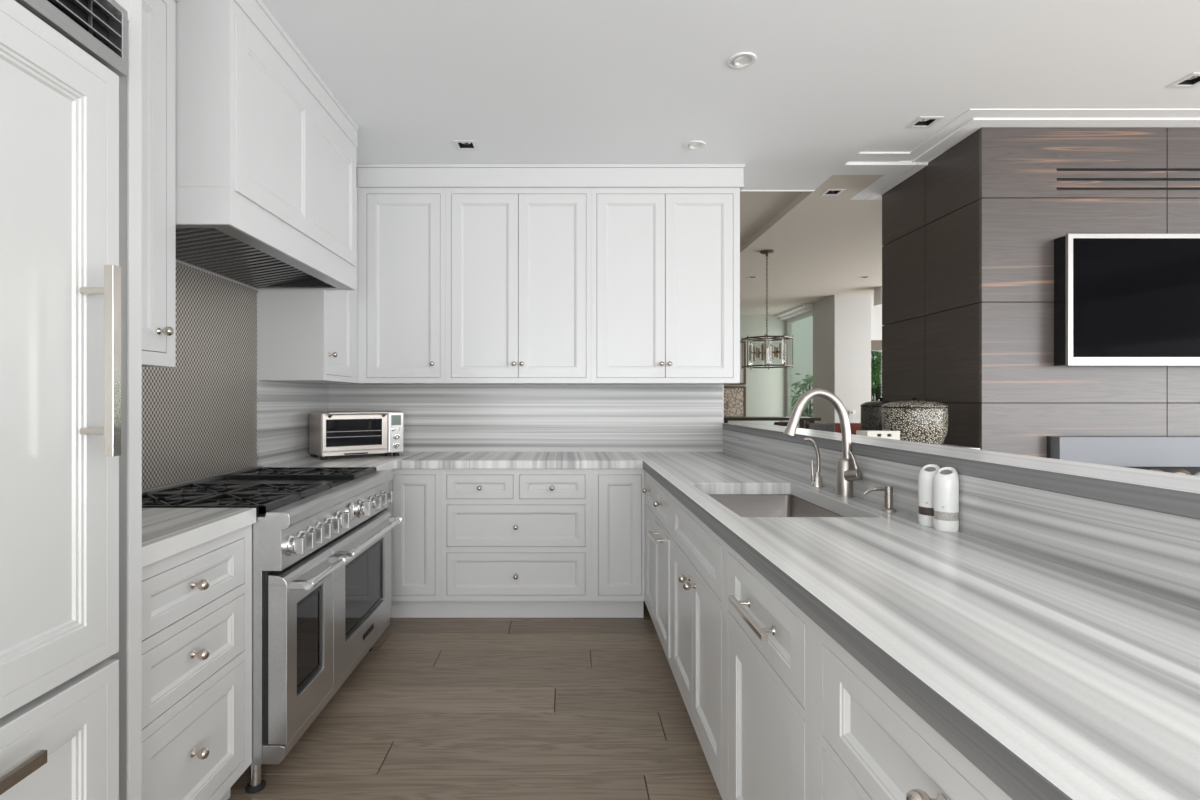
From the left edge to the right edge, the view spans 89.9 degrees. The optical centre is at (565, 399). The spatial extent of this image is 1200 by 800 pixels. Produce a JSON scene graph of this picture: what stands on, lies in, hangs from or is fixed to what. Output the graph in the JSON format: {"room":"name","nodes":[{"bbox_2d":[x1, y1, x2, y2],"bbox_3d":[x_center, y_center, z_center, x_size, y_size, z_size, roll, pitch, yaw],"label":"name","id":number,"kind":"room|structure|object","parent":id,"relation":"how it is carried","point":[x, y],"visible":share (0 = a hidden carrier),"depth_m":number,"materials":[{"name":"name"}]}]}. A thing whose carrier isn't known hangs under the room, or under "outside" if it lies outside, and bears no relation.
{"room":"kitchen","nodes":[
{"label":"kitchen","id":0,"kind":"room"},
{"bbox_2d":[115,0,128,20],"bbox_3d":[-1.280,-1.145,0.823,0.600,0.591,1.046,0,0,0],"label":"upper cabinet","id":1,"kind":"object","parent":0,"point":[124,3],"visible":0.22,"depth_m":1.33,"materials":[{"name":"white paint"}]},
{"bbox_2d":[326,383,386,510],"bbox_3d":[-0.287,-0.071,4.150,2.706,2.742,0.100,0,0,0],"label":"wall","id":2,"kind":"structure","parent":0,"point":[326,383],"depth_m":4.10,"materials":[{"name":"white paint"}]},
{"bbox_2d":[358,188,455,384],"bbox_3d":[-1.010,-0.704,3.873,0.538,1.200,0.453,0,0,0],"label":"upper cabinet","id":3,"kind":"object","parent":2,"relation":"attached to","point":[402,231],"visible":0.98,"depth_m":3.69,"materials":[{"name":"white paint"}]},
{"bbox_2d":[446,188,591,384],"bbox_3d":[-0.292,-0.704,3.873,0.897,1.200,0.453,0,0,0],"label":"upper cabinet","id":4,"kind":"object","parent":2,"relation":"attached to","point":[519,260],"visible":1,"depth_m":3.70,"materials":[{"name":"white paint"}]},
{"bbox_2d":[357,164,744,190],"bbox_3d":[-0.093,-1.373,3.881,2.374,0.137,0.435,0,0,0],"label":"crown molding","id":5,"kind":"structure","parent":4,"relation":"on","point":[368,175],"depth_m":3.67,"materials":[{"name":"white paint"}]},
{"bbox_2d":[328,385,722,451],"bbox_3d":[-0.277,0.135,4.092,2.685,0.476,0.014,0,0,0],"label":"backsplash","id":6,"kind":"structure","parent":2,"relation":"attached to","point":[437,418],"depth_m":4.08,"materials":[{"name":"stone"}]},
{"bbox_2d":[723,385,723,422],"bbox_3d":[1.069,0.026,4.091,0.006,0.260,0.017,0,0,0],"label":"end cap","id":7,"kind":"object","parent":6,"relation":"attached to","point":[723,385],"visible":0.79,"depth_m":4.08,"materials":[{"name":"white plastic"}]},
{"bbox_2d":[589,188,739,384],"bbox_3d":[0.614,-0.704,3.873,0.913,1.200,0.453,0,0,0],"label":"upper cabinet","id":8,"kind":"object","parent":2,"relation":"attached to","point":[666,261],"visible":1,"depth_m":3.70,"materials":[{"name":"white paint"}]},
{"bbox_2d":[740,190,814,191],"bbox_3d":[0.035,-1.468,4.128,3.349,0.065,0.015,0,0,0],"label":"trim","id":9,"kind":"structure","parent":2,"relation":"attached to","point":[741,190],"depth_m":4.12,"materials":[{"name":"white paint"}]},
{"bbox_2d":[228,601,721,799],"bbox_3d":[2.450,1.340,4.584,8.300,0.080,15.832,0,0,0],"label":"floor","id":10,"kind":"structure","parent":0,"point":[437,708],"depth_m":2.43,"materials":[{"name":"brown wood"}]},
{"bbox_2d":[0,0,127,799],"bbox_3d":[-1.256,0.204,0.858,0.749,2.092,0.975,0,0,0],"label":"refrigerator","id":11,"kind":"object","parent":10,"relation":"on","point":[64,63],"visible":1,"depth_m":1.14,"materials":[{"name":"white wood"}]},
{"bbox_2d":[127,0,141,799],"bbox_3d":[-1.310,-0.070,1.367,0.659,2.741,0.040,0,0,0],"label":"end panel","id":12,"kind":"object","parent":10,"relation":"on","point":[134,79],"visible":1,"depth_m":1.37,"materials":[{"name":"white paint"}]},
{"bbox_2d":[142,524,251,799],"bbox_3d":[-1.313,0.851,1.678,0.653,0.896,0.578,0,0,0],"label":"base cabinet","id":13,"kind":"object","parent":10,"relation":"on","point":[197,601],"visible":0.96,"depth_m":1.68,"materials":[{"name":"white paint"}]},
{"bbox_2d":[142,508,255,566],"bbox_3d":[-1.321,0.378,1.677,0.614,0.049,0.577,0,0,0],"label":"countertop","id":14,"kind":"structure","parent":13,"relation":"on","point":[166,532],"depth_m":1.72,"materials":[{"name":"stone"}]},
{"bbox_2d":[142,465,403,793],"bbox_3d":[-1.230,0.823,2.567,0.770,0.955,1.191,0,0,0],"label":"range cooker","id":15,"kind":"object","parent":10,"relation":"on","point":[321,536],"visible":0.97,"depth_m":2.24,"materials":[{"name":"metal"}]},
{"bbox_2d":[387,469,442,617],"bbox_3d":[-0.892,0.851,3.809,0.317,0.896,0.578,0,0,0],"label":"base cabinet","id":16,"kind":"object","parent":10,"relation":"on","point":[415,541],"visible":0.77,"depth_m":3.52,"materials":[{"name":"white paint"}]},
{"bbox_2d":[441,469,591,617],"bbox_3d":[-0.290,0.851,3.787,0.885,0.896,0.622,0,0,0],"label":"base cabinet","id":17,"kind":"object","parent":10,"relation":"on","point":[516,543],"visible":1,"depth_m":3.52,"materials":[{"name":"white paint"}]},
{"bbox_2d":[592,469,644,617],"bbox_3d":[0.307,0.851,3.809,0.309,0.896,0.578,0,0,0],"label":"base cabinet","id":18,"kind":"object","parent":10,"relation":"on","point":[618,498],"visible":0.89,"depth_m":3.52,"materials":[{"name":"white paint"}]},
{"bbox_2d":[642,471,654,626],"bbox_3d":[0.741,0.851,3.320,0.644,0.896,0.399,0,0,0],"label":"base cabinet","id":19,"kind":"object","parent":10,"relation":"on","point":[649,490],"visible":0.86,"depth_m":3.36,"materials":[{"name":"white paint"}]},
{"bbox_2d":[671,494,724,799],"bbox_3d":[0.741,0.851,2.197,0.644,0.896,0.898,0,0,0],"label":"base cabinet","id":20,"kind":"object","parent":10,"relation":"on","point":[697,553],"visible":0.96,"depth_m":2.10,"materials":[{"name":"white paint"}]},
{"bbox_2d":[262,452,1199,799],"bbox_3d":[-0.287,0.378,1.942,2.704,0.049,4.284,0,0,0],"label":"countertop","id":21,"kind":"structure","parent":20,"relation":"on","point":[1056,681],"depth_m":0.95,"materials":[{"name":"stone"}]},
{"bbox_2d":[309,411,403,459],"bbox_3d":[-1.302,0.211,3.752,0.500,0.283,0.346,0,0,-37],"label":"toaster oven","id":22,"kind":"object","parent":21,"relation":"on","point":[331,433],"visible":1,"depth_m":3.64,"materials":[{"name":"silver metal"}]},
{"bbox_2d":[322,449,387,456],"bbox_3d":[-1.272,0.319,3.628,0.391,0.025,0.012,0,0,-37],"label":"tray","id":23,"kind":"object","parent":22,"relation":"on","point":[325,452],"depth_m":3.60,"materials":[{"name":"silver metal"}]},
{"bbox_2d":[707,494,842,516],"bbox_3d":[0.743,0.509,2.180,0.445,0.212,0.760,0,0,0],"label":"undermount sink","id":24,"kind":"object","parent":21,"relation":"in","point":[743,505],"visible":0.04,"depth_m":2.55,"materials":[{"name":"metal"}]},
{"bbox_2d":[803,438,823,486],"bbox_3d":[1.016,0.253,2.460,0.081,0.199,0.053,0,0,0],"label":"tap","id":25,"kind":"object","parent":21,"relation":"on","point":[817,481],"visible":1,"depth_m":2.45,"materials":[{"name":"silver metal"}]},
{"bbox_2d":[783,388,861,497],"bbox_3d":[0.930,0.155,2.178,0.265,0.397,0.105,0,0,0],"label":"kitchen faucet","id":26,"kind":"object","parent":21,"relation":"on","point":[845,473],"visible":1,"depth_m":2.18,"materials":[{"name":"silver metal"}]},
{"bbox_2d":[863,486,896,511],"bbox_3d":[1.000,0.314,1.915,0.106,0.079,0.045,0,0,0],"label":"soap dispenser","id":27,"kind":"object","parent":21,"relation":"on","point":[888,490],"visible":1,"depth_m":1.91,"materials":[{"name":"silver metal"}]},
{"bbox_2d":[918,464,939,526],"bbox_3d":[1.032,0.268,1.700,0.059,0.169,0.059,0,0,0],"label":"mill","id":28,"kind":"object","parent":21,"relation":"on","point":[927,473],"visible":0.8,"depth_m":1.69,"materials":[{"name":"white plastic"}]},
{"bbox_2d":[933,467,958,531],"bbox_3d":[1.034,0.268,1.632,0.059,0.169,0.059,0,0,0],"label":"mill","id":29,"kind":"object","parent":21,"relation":"on","point":[946,479],"visible":1,"depth_m":1.61,"materials":[{"name":"white ceramic"}]},
{"bbox_2d":[648,480,790,666],"bbox_3d":[0.738,0.851,2.883,0.650,0.896,0.473,0,0,0],"label":"base cabinet","id":30,"kind":"object","parent":10,"relation":"on","point":[661,537],"visible":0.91,"depth_m":2.87,"materials":[{"name":"white paint"}]},
{"bbox_2d":[725,543,811,799],"bbox_3d":[0.742,0.851,1.437,0.643,0.896,0.620,0,0,0],"label":"base cabinet","id":31,"kind":"object","parent":10,"relation":"on","point":[768,638],"visible":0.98,"depth_m":1.41,"materials":[{"name":"white paint"}]},
{"bbox_2d":[724,417,820,428],"bbox_3d":[2.505,0.757,7.525,1.210,1.085,0.450,0,0,0],"label":"table","id":32,"kind":"object","parent":10,"relation":"on","point":[726,419],"visible":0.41,"depth_m":7.30,"materials":[{"name":"brown wood"}]},
{"bbox_2d":[774,422,787,425],"bbox_3d":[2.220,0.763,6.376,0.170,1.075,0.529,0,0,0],"label":"dining chair","id":33,"kind":"object","parent":10,"relation":"on","point":[775,423],"visible":0.08,"depth_m":6.11,"materials":[{"name":"brown fabric"}]},
{"bbox_2d":[791,373,812,428],"bbox_3d":[4.409,0.474,10.617,1.066,1.895,0.997,0,0,0],"label":"shrub","id":34,"kind":"object","parent":10,"relation":"on","point":[809,380],"visible":0.16,"depth_m":10.55,"materials":[{"name":"green plant"}]},
{"bbox_2d":[805,423,819,428],"bbox_3d":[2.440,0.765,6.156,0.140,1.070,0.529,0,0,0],"label":"dining chair","id":35,"kind":"object","parent":10,"relation":"on","point":[806,424],"visible":0.06,"depth_m":5.90,"materials":[{"name":"brown fabric"}]},
{"bbox_2d":[809,424,834,431],"bbox_3d":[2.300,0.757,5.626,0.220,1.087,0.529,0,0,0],"label":"dining chair","id":36,"kind":"object","parent":10,"relation":"on","point":[822,427],"visible":0.1,"depth_m":5.36,"materials":[{"name":"grey fabric"}]},
{"bbox_2d":[826,423,861,434],"bbox_3d":[2.780,0.764,6.176,0.390,1.072,0.529,0,0,0],"label":"dining chair","id":37,"kind":"object","parent":10,"relation":"on","point":[854,426],"visible":0.04,"depth_m":5.92,"materials":[{"name":"red fabric"}]},
{"bbox_2d":[871,350,881,400],"bbox_3d":[5.158,0.260,9.582,1.287,2.324,1.315,0,0,0],"label":"shrub","id":38,"kind":"object","parent":10,"relation":"on","point":[876,389],"visible":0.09,"depth_m":9.44,"materials":[{"name":"green plant"}]},
{"bbox_2d":[812,620,1012,799],"bbox_3d":[0.741,0.851,0.739,0.644,0.896,0.777,0,0,0],"label":"base cabinet","id":39,"kind":"object","parent":10,"relation":"on","point":[868,743],"visible":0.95,"depth_m":0.92,"materials":[{"name":"white paint"}]},
{"bbox_2d":[941,444,979,449],"bbox_3d":[1.827,0.778,3.703,0.776,1.043,0.994,0,0,0],"label":"credenza","id":40,"kind":"object","parent":10,"relation":"on","point":[941,444],"visible":0.02,"depth_m":3.32,"materials":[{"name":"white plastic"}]},
{"bbox_2d":[860,398,892,430],"bbox_3d":[2.075,0.120,3.950,0.247,0.272,0.247,0,0,0],"label":"lidded jar","id":41,"kind":"object","parent":40,"relation":"on","point":[871,412],"visible":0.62,"depth_m":3.88,"materials":[{"name":"ceramic"}]},
{"bbox_2d":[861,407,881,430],"bbox_3d":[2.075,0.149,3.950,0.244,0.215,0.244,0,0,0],"label":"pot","id":42,"kind":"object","parent":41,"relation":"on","point":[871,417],"depth_m":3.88,"materials":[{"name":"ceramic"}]},
{"bbox_2d":[856,430,899,439],"bbox_3d":[1.702,0.212,3.278,0.178,0.092,0.126,0,0,0],"label":"wooden tray","id":43,"kind":"object","parent":40,"relation":"on","point":[895,435],"visible":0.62,"depth_m":3.21,"materials":[{"name":"white paint"}]},
{"bbox_2d":[881,397,948,444],"bbox_3d":[1.958,0.120,3.375,0.328,0.273,0.328,0,0,0],"label":"lidded jar","id":44,"kind":"object","parent":40,"relation":"on","point":[916,421],"visible":0.89,"depth_m":3.24,"materials":[{"name":"ceramic"}]},
{"bbox_2d":[262,0,1199,314],"bbox_3d":[2.430,-1.536,3.550,8.140,0.188,13.500,0,0,0],"label":"ceiling","id":45,"kind":"structure","parent":0,"point":[528,81],"depth_m":2.72,"materials":[{"name":"white paint"}]},
{"bbox_2d":[453,140,478,149],"bbox_3d":[-0.565,-1.478,3.393,0.124,0.079,0.124,0,0,0],"label":"recessed light","id":46,"kind":"object","parent":45,"relation":"in","point":[459,144],"visible":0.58,"depth_m":3.42,"materials":[{"name":"white plastic"}]},
{"bbox_2d":[684,140,705,149],"bbox_3d":[0.730,-1.451,3.393,0.120,0.043,0.120,0,0,0],"label":"recessed light","id":47,"kind":"object","parent":45,"relation":"in","point":[692,145],"visible":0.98,"depth_m":3.39,"materials":[{"name":"white plastic"}]},
{"bbox_2d":[727,52,756,68],"bbox_3d":[0.747,-1.451,2.545,0.120,0.043,0.120,0,0,0],"label":"recessed light","id":48,"kind":"object","parent":45,"relation":"in","point":[740,60],"visible":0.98,"depth_m":2.54,"materials":[{"name":"white plastic"}]},
{"bbox_2d":[741,249,792,369],"bbox_3d":[1.946,-0.873,5.810,0.441,1.136,0.441,0,0,0],"label":"chandelier","id":49,"kind":"object","parent":45,"relation":"hanging from","point":[767,351],"visible":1,"depth_m":5.80,"materials":[{"name":"silver metal"}]},
{"bbox_2d":[820,189,845,195],"bbox_3d":[1.851,-1.478,4.160,0.124,0.079,0.124,0,0,0],"label":"recessed light","id":50,"kind":"object","parent":45,"relation":"in","point":[829,192],"visible":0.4,"depth_m":4.19,"materials":[{"name":"white plastic"}]},
{"bbox_2d":[874,286,881,305],"bbox_3d":[5.250,-1.331,7.700,2.500,0.222,0.200,0,0,0],"label":"beam","id":51,"kind":"structure","parent":45,"relation":"attached to","point":[877,291],"depth_m":7.70,"materials":[{"name":"white paint"}]},
{"bbox_2d":[906,117,943,127],"bbox_3d":[1.897,-1.506,3.173,0.124,0.079,0.124,0,0,0],"label":"recessed light","id":52,"kind":"object","parent":45,"relation":"in","point":[921,122],"visible":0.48,"depth_m":3.20,"materials":[{"name":"white plastic"}]},
{"bbox_2d":[1166,73,1199,87],"bbox_3d":[2.880,-1.506,2.756,0.124,0.079,0.124,0,0,0],"label":"recessed light","id":53,"kind":"object","parent":45,"relation":"in","point":[1192,80],"visible":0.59,"depth_m":2.79,"materials":[{"name":"white plastic"}]},
{"bbox_2d":[724,315,785,424],"bbox_3d":[1.080,-0.100,10.240,5.440,2.800,0.120,0,0,0],"label":"wall","id":54,"kind":"structure","parent":0,"point":[765,388],"depth_m":10.18,"materials":[{"name":"grey paint"}]},
{"bbox_2d":[724,386,745,416],"bbox_3d":[2.748,0.040,10.159,0.595,0.540,0.032,0,0,0],"label":"framed picture","id":55,"kind":"object","parent":54,"relation":"attached to","point":[734,396],"visible":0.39,"depth_m":10.16,"materials":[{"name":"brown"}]},
{"bbox_2d":[725,341,745,384],"bbox_3d":[2.748,-0.630,10.159,0.595,0.740,0.032,0,0,0],"label":"framed picture","id":56,"kind":"object","parent":54,"relation":"attached to","point":[742,371],"visible":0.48,"depth_m":10.16,"materials":[{"name":"white wood"}]},
{"bbox_2d":[740,343,743,382],"bbox_3d":[2.748,-0.630,10.161,0.533,0.678,0.008,0,0,0],"label":"print","id":57,"kind":"object","parent":56,"relation":"attached to","point":[741,370],"depth_m":10.16,"materials":[{"name":"beige"}]},
{"bbox_2d":[740,192,801,246],"bbox_3d":[0.035,-1.565,7.210,3.349,0.130,6.180,0,0,0],"label":"ceiling","id":58,"kind":"structure","parent":0,"point":[757,209],"depth_m":4.70,"materials":[{"name":"beige paint"}]},
{"bbox_2d":[813,295,870,423],"bbox_3d":[3.940,-0.071,8.605,0.500,2.742,0.730,0,0,0],"label":"wall column","id":59,"kind":"structure","parent":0,"point":[841,323],"depth_m":8.24,"materials":[{"name":"white paint"}]},
{"bbox_2d":[775,304,812,416],"bbox_3d":[3.675,-0.071,9.575,0.250,2.742,1.210,0,0,0],"label":"window","id":60,"kind":"structure","parent":59,"relation":"attached to","point":[789,321],"depth_m":10.12,"materials":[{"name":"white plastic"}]},
{"bbox_2d":[849,410,854,414],"bbox_3d":[3.925,0.170,8.222,0.080,0.060,0.034,0,0,0],"label":"wall plate","id":61,"kind":"object","parent":59,"relation":"attached to","point":[851,412],"visible":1,"depth_m":8.22,"materials":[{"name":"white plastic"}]},
{"bbox_2d":[833,152,909,174],"bbox_3d":[1.875,-1.521,3.700,0.331,0.158,0.288,0,0,0],"label":"trim","id":62,"kind":"structure","parent":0,"point":[863,163],"depth_m":3.68,"materials":[{"name":"white paint"}]},
{"bbox_2d":[871,296,883,339],"bbox_3d":[5.345,-0.071,8.360,2.310,2.742,0.120,0,0,0],"label":"wall","id":63,"kind":"structure","parent":0,"point":[876,311],"depth_m":8.30,"materials":[{"name":"white paint"}]},
{"bbox_2d":[871,340,881,349],"bbox_3d":[5.210,-0.240,8.355,1.980,1.180,0.050,0,0,0],"label":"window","id":64,"kind":"structure","parent":63,"relation":"in","point":[875,344],"depth_m":8.33,"materials":[{"name":"glass"}]},
{"bbox_2d":[882,130,980,447],"bbox_3d":[2.230,-0.078,3.720,0.018,2.756,0.993,0,0,0],"label":"wall","id":65,"kind":"structure","parent":0,"point":[930,219],"depth_m":3.60,"materials":[{"name":"brown wood"}]},
{"bbox_2d":[850,161,927,199],"bbox_3d":[2.131,-1.521,4.000,0.180,0.158,0.640,0,0,0],"label":"crown molding","id":66,"kind":"structure","parent":65,"relation":"attached to","point":[904,170],"depth_m":3.92,"materials":[{"name":"white paint"}]},
{"bbox_2d":[896,127,1199,457],"bbox_3d":[4.361,-0.078,3.711,4.279,2.756,1.013,0,0,0],"label":"wall","id":67,"kind":"structure","parent":0,"point":[1025,399],"depth_m":3.20,"materials":[{"name":"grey wood"}]},
{"bbox_2d":[901,109,1199,161],"bbox_3d":[4.270,-1.528,3.355,4.460,0.143,0.650,0,0,0],"label":"crown molding","id":68,"kind":"structure","parent":67,"relation":"attached to","point":[972,120],"depth_m":3.12,"materials":[{"name":"white paint"}]},
{"bbox_2d":[1047,436,1199,474],"bbox_3d":[3.884,0.521,3.002,2.632,0.658,0.404,0,0,0],"label":"fireplace","id":69,"kind":"object","parent":67,"relation":"attached to","point":[1164,453],"visible":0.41,"depth_m":3.13,"materials":[{"name":"grey stone"}]},
{"bbox_2d":[1170,469,1190,474],"bbox_3d":[3.070,0.375,3.000,0.086,0.055,0.070,0,0,0],"label":"pebble","id":70,"kind":"object","parent":69,"relation":"on","point":[1178,470],"visible":0.37,"depth_m":2.98,"materials":[{"name":"beige stone"}]},
{"bbox_2d":[1054,234,1199,365],"bbox_3d":[3.195,-0.520,3.156,1.186,0.684,0.096,0,0,0],"label":"television","id":71,"kind":"object","parent":67,"relation":"attached to","point":[1120,299],"visible":1,"depth_m":3.12,"materials":[{"name":"black plastic"}]},
{"bbox_3d":[-1.700,-0.165,3.550,0.120,2.930,13.500,0,0,0],"label":"wall","id":72,"kind":"structure","parent":0,"visible":0},
{"bbox_2d":[142,0,175,366],"bbox_3d":[-1.438,-0.706,1.678,0.403,1.196,0.578,0,0,0],"label":"upper cabinet","id":73,"kind":"object","parent":72,"relation":"attached to","point":[158,16],"visible":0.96,"depth_m":1.89,"materials":[{"name":"white paint"}]},
{"bbox_2d":[142,262,257,490],"bbox_3d":[-1.631,-0.089,2.277,0.015,0.978,1.776,0,0,0],"label":"backsplash","id":74,"kind":"structure","parent":72,"relation":"attached to","point":[199,414],"depth_m":2.71,"materials":[{"name":"metal"}]},
{"bbox_2d":[175,0,357,289],"bbox_3d":[-1.367,-1.010,2.566,0.544,0.864,1.196,0,0,0],"label":"range hood","id":75,"kind":"object","parent":72,"relation":"attached to","point":[266,157],"visible":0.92,"depth_m":2.25,"materials":[{"name":"white paint"}]},
{"bbox_2d":[257,380,327,465],"bbox_3d":[-1.629,0.124,3.632,0.019,0.456,0.933,0,0,0],"label":"backsplash","id":76,"kind":"structure","parent":72,"relation":"attached to","point":[283,408],"depth_m":3.47,"materials":[{"name":"stone"}]},
{"bbox_2d":[257,188,357,382],"bbox_3d":[-1.438,-0.704,3.429,0.403,1.200,0.519,0,0,0],"label":"upper cabinet","id":77,"kind":"object","parent":72,"relation":"attached to","point":[304,336],"visible":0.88,"depth_m":3.17,"materials":[{"name":"white paint"}]},
{"bbox_3d":[1.189,0.751,1.945,0.193,1.098,4.290,0,0,0],"label":"wall","id":78,"kind":"structure","parent":0,"visible":0},
{"bbox_2d":[723,430,1199,609],"bbox_3d":[1.078,0.302,1.942,0.024,0.200,4.283,0,0,0],"label":"upstand","id":79,"kind":"object","parent":78,"relation":"attached to","point":[1156,553],"visible":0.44,"depth_m":1.31,"materials":[{"name":"stone"}]},
{"bbox_2d":[723,423,1199,518],"bbox_3d":[1.188,0.179,1.942,0.244,0.044,4.284,0,0,0],"label":"bar ledge","id":80,"kind":"object","parent":78,"relation":"on","point":[1166,492],"visible":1,"depth_m":1.42,"materials":[{"name":"stone"}]},
{"bbox_3d":[5.000,1.560,7.500,70.000,0.280,75.000,0,0,0],"label":"ground","id":81,"kind":"structure","parent":0,"visible":0},
{"bbox_2d":[791,316,881,426],"bbox_3d":[8.000,-0.340,13.600,12.000,3.520,0.200,0,0,0],"label":"window","id":82,"kind":"structure","parent":81,"relation":"on","point":[801,330],"depth_m":13.50,"materials":[{"name":"clear"}]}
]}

